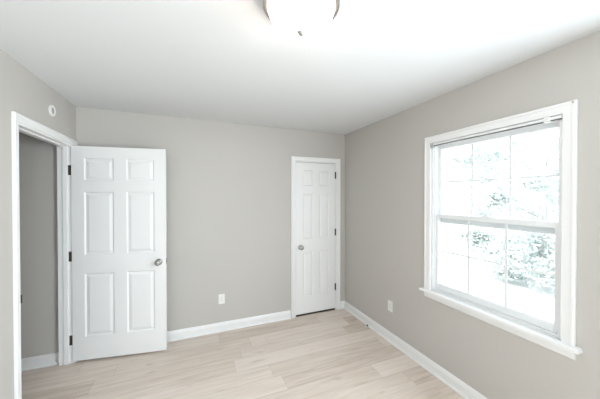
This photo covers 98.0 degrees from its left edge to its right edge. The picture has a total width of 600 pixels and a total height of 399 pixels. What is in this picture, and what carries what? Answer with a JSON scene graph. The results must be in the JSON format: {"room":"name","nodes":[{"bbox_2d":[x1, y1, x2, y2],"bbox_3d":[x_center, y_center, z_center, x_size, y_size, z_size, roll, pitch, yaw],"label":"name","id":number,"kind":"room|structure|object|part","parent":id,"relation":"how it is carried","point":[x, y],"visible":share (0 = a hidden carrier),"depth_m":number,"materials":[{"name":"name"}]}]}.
{"room":"empty bedroom","nodes":[
{"label":"empty bedroom","id":0,"kind":"room"},
{"bbox_2d":[0,49,75,398],"bbox_3d":[-1.454,0.341,0.638,0.115,2.440,4.275,0,1,-22],"label":"wall","id":1,"kind":"structure","parent":0,"point":[22,92],"depth_m":1.61,"materials":[{"name":"beige paint"}]},
{"bbox_2d":[11,111,77,398],"bbox_3d":[-2.030,0.493,2.048,0.153,2.108,0.959,0,1,-22],"label":"door frame","id":2,"kind":"structure","parent":1,"relation":"attached to","point":[19,123],"depth_m":2.41,"materials":[{"name":"white paint"}]},
{"bbox_2d":[71,146,166,360],"bbox_3d":[-1.747,0.509,2.546,0.827,2.022,0.169,0,1,-13],"label":"door","id":3,"kind":"structure","parent":2,"relation":"attached to","point":[119,210],"depth_m":2.53,"materials":[{"name":"white paint"}]},
{"bbox_3d":[-1.402,0.624,2.575,0.064,0.064,0.067,0,1,-13],"label":"knob","id":4,"kind":"part","parent":3,"relation":"part of","materials":[{"name":"silver metal"}]},
{"bbox_2d":[49,105,55,115],"bbox_3d":[-1.980,-0.710,2.085,0.014,0.088,0.088,0,1,-22],"label":"wall sensor","id":5,"kind":"object","parent":1,"relation":"attached to","point":[52,111],"visible":1,"depth_m":2.07,"materials":[{"name":"white plastic"}]},
{"bbox_2d":[19,107,344,358],"bbox_3d":[-1.639,0.320,2.790,4.873,2.440,0.150,0,1,-22],"label":"wall","id":6,"kind":"structure","parent":0,"point":[228,185],"depth_m":2.96,"materials":[{"name":"beige paint"}]},
{"bbox_2d":[21,352,58,370],"bbox_3d":[-2.879,1.494,2.200,1.323,0.103,0.026,0,1,-22],"label":"baseboard","id":7,"kind":"structure","parent":6,"relation":"attached to","point":[46,360],"depth_m":2.40,"materials":[{"name":"white paint"}]},
{"bbox_2d":[218,294,224,303],"bbox_3d":[-0.916,1.163,3.046,0.070,0.114,0.008,0,1,-22],"label":"wall outlet","id":8,"kind":"object","parent":6,"relation":"attached to","point":[221,297],"visible":1,"depth_m":3.04,"materials":[{"name":"white plastic"}]},
{"bbox_2d":[167,310,290,341],"bbox_3d":[-1.139,1.487,2.948,2.206,0.103,0.026,0,1,-22],"label":"baseboard","id":9,"kind":"structure","parent":6,"relation":"attached to","point":[174,335],"depth_m":3.06,"materials":[{"name":"white paint"}]},
{"bbox_2d":[296,162,335,314],"bbox_3d":[0.229,0.511,3.496,0.593,2.000,0.102,0,1,-22],"label":"door","id":10,"kind":"structure","parent":6,"relation":"in","point":[315,182],"depth_m":3.50,"materials":[{"name":"white paint"}]},
{"bbox_2d":[291,156,340,317],"bbox_3d":[0.202,0.485,3.552,0.728,2.094,0.134,0,1,-22],"label":"door frame","id":11,"kind":"structure","parent":6,"relation":"attached to","point":[294,159],"depth_m":3.47,"materials":[{"name":"white paint"}]},
{"bbox_2d":[340,301,343,308],"bbox_3d":[0.602,1.480,3.659,0.074,0.103,0.026,0,1,-22],"label":"baseboard","id":12,"kind":"structure","parent":6,"relation":"attached to","point":[341,302],"depth_m":3.65,"materials":[{"name":"white paint"}]},
{"bbox_2d":[21,309,464,398],"bbox_3d":[-0.831,1.615,1.221,5.373,0.120,5.460,0,1,-22],"label":"floor","id":13,"kind":"structure","parent":0,"point":[332,354],"depth_m":2.37,"materials":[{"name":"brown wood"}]},
{"bbox_2d":[0,0,599,134],"bbox_3d":[-0.942,-0.944,1.151,5.133,0.120,5.460,0,1,-22],"label":"ceiling","id":14,"kind":"structure","parent":0,"point":[210,60],"depth_m":1.57,"materials":[{"name":"white paint"}]},
{"bbox_2d":[263,0,339,39],"bbox_3d":[0.006,-0.797,1.134,0.332,0.174,0.332,0,1,-22],"label":"ceiling light","id":15,"kind":"object","parent":14,"relation":"attached to","point":[294,19],"visible":1,"depth_m":1.08,"materials":[{"name":"white glass"}]},
{"bbox_2d":[345,30,599,398],"bbox_3d":[1.313,0.326,2.192,0.140,2.440,5.060,0,1,-22],"label":"wall","id":16,"kind":"structure","parent":0,"point":[384,158],"depth_m":2.05,"materials":[{"name":"beige paint"}]},
{"bbox_2d":[388,300,392,312],"bbox_3d":[0.977,1.155,2.825,0.008,0.114,0.070,0,1,-22],"label":"wall outlet","id":17,"kind":"object","parent":16,"relation":"attached to","point":[390,303],"visible":1,"depth_m":2.81,"materials":[{"name":"white plastic"}]},
{"bbox_2d":[344,301,487,398],"bbox_3d":[1.406,1.498,1.755,0.026,0.103,4.160,0,1,-22],"label":"baseboard","id":18,"kind":"structure","parent":16,"relation":"attached to","point":[467,392],"depth_m":2.44,"materials":[{"name":"white paint"}]},
{"bbox_2d":[419,99,582,360],"bbox_3d":[1.412,0.169,1.944,0.242,1.450,1.071,0,1,-22],"label":"window","id":19,"kind":"structure","parent":16,"relation":"in","point":[437,218],"depth_m":1.76,"materials":[{"name":"white paint"}]},
{"bbox_3d":[1.338,-0.474,1.913,0.034,0.042,0.894,0,1,-22],"label":"blind rail","id":20,"kind":"part","parent":19,"relation":"part of","materials":[{"name":"white plastic"}]},
{"bbox_3d":[1.387,0.463,1.940,0.034,0.663,0.863,0,1,-22],"label":"sash","id":21,"kind":"part","parent":19,"relation":"part of","materials":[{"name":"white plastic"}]},
{"bbox_3d":[1.435,0.156,1.957,0.190,1.304,0.900,0,1,-22],"label":"frame","id":22,"kind":"part","parent":19,"relation":"part of","materials":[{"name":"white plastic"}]},
{"bbox_3d":[1.423,-0.133,1.949,0.028,0.689,0.863,0,1,-22],"label":"sash","id":23,"kind":"part","parent":19,"relation":"part of","materials":[{"name":"white plastic"}]},
{"bbox_3d":[1.347,0.823,1.924,0.102,0.026,1.071,0,1,-22],"label":"sill","id":24,"kind":"part","parent":19,"relation":"part of","materials":[{"name":"white paint"}]},
{"label":"outside","id":25,"kind":"structure","parent":0,"visible":0},
{"bbox_2d":[448,205,557,321],"bbox_3d":[27.224,1.958,16.541,57.100,0.200,90.000,0,1,-22],"label":"ground","id":26,"kind":"structure","parent":25,"point":[520,296],"depth_m":6.22,"materials":[{"name":"white snow"}]},
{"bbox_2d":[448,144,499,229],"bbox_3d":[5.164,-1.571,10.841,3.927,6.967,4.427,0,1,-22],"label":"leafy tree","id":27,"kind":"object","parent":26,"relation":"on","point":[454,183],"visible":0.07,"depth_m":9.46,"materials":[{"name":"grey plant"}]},
{"bbox_2d":[448,128,558,293],"bbox_3d":[5.907,-1.152,6.561,4.657,6.212,4.342,0,1,-17],"label":"leafy tree","id":28,"kind":"object","parent":26,"relation":"on","point":[539,251],"visible":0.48,"depth_m":6.33,"materials":[{"name":"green plant"}]},
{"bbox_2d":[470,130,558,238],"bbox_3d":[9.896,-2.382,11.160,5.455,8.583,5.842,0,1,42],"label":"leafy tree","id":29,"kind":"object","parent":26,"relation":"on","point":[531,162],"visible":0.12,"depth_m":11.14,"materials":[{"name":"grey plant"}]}
]}

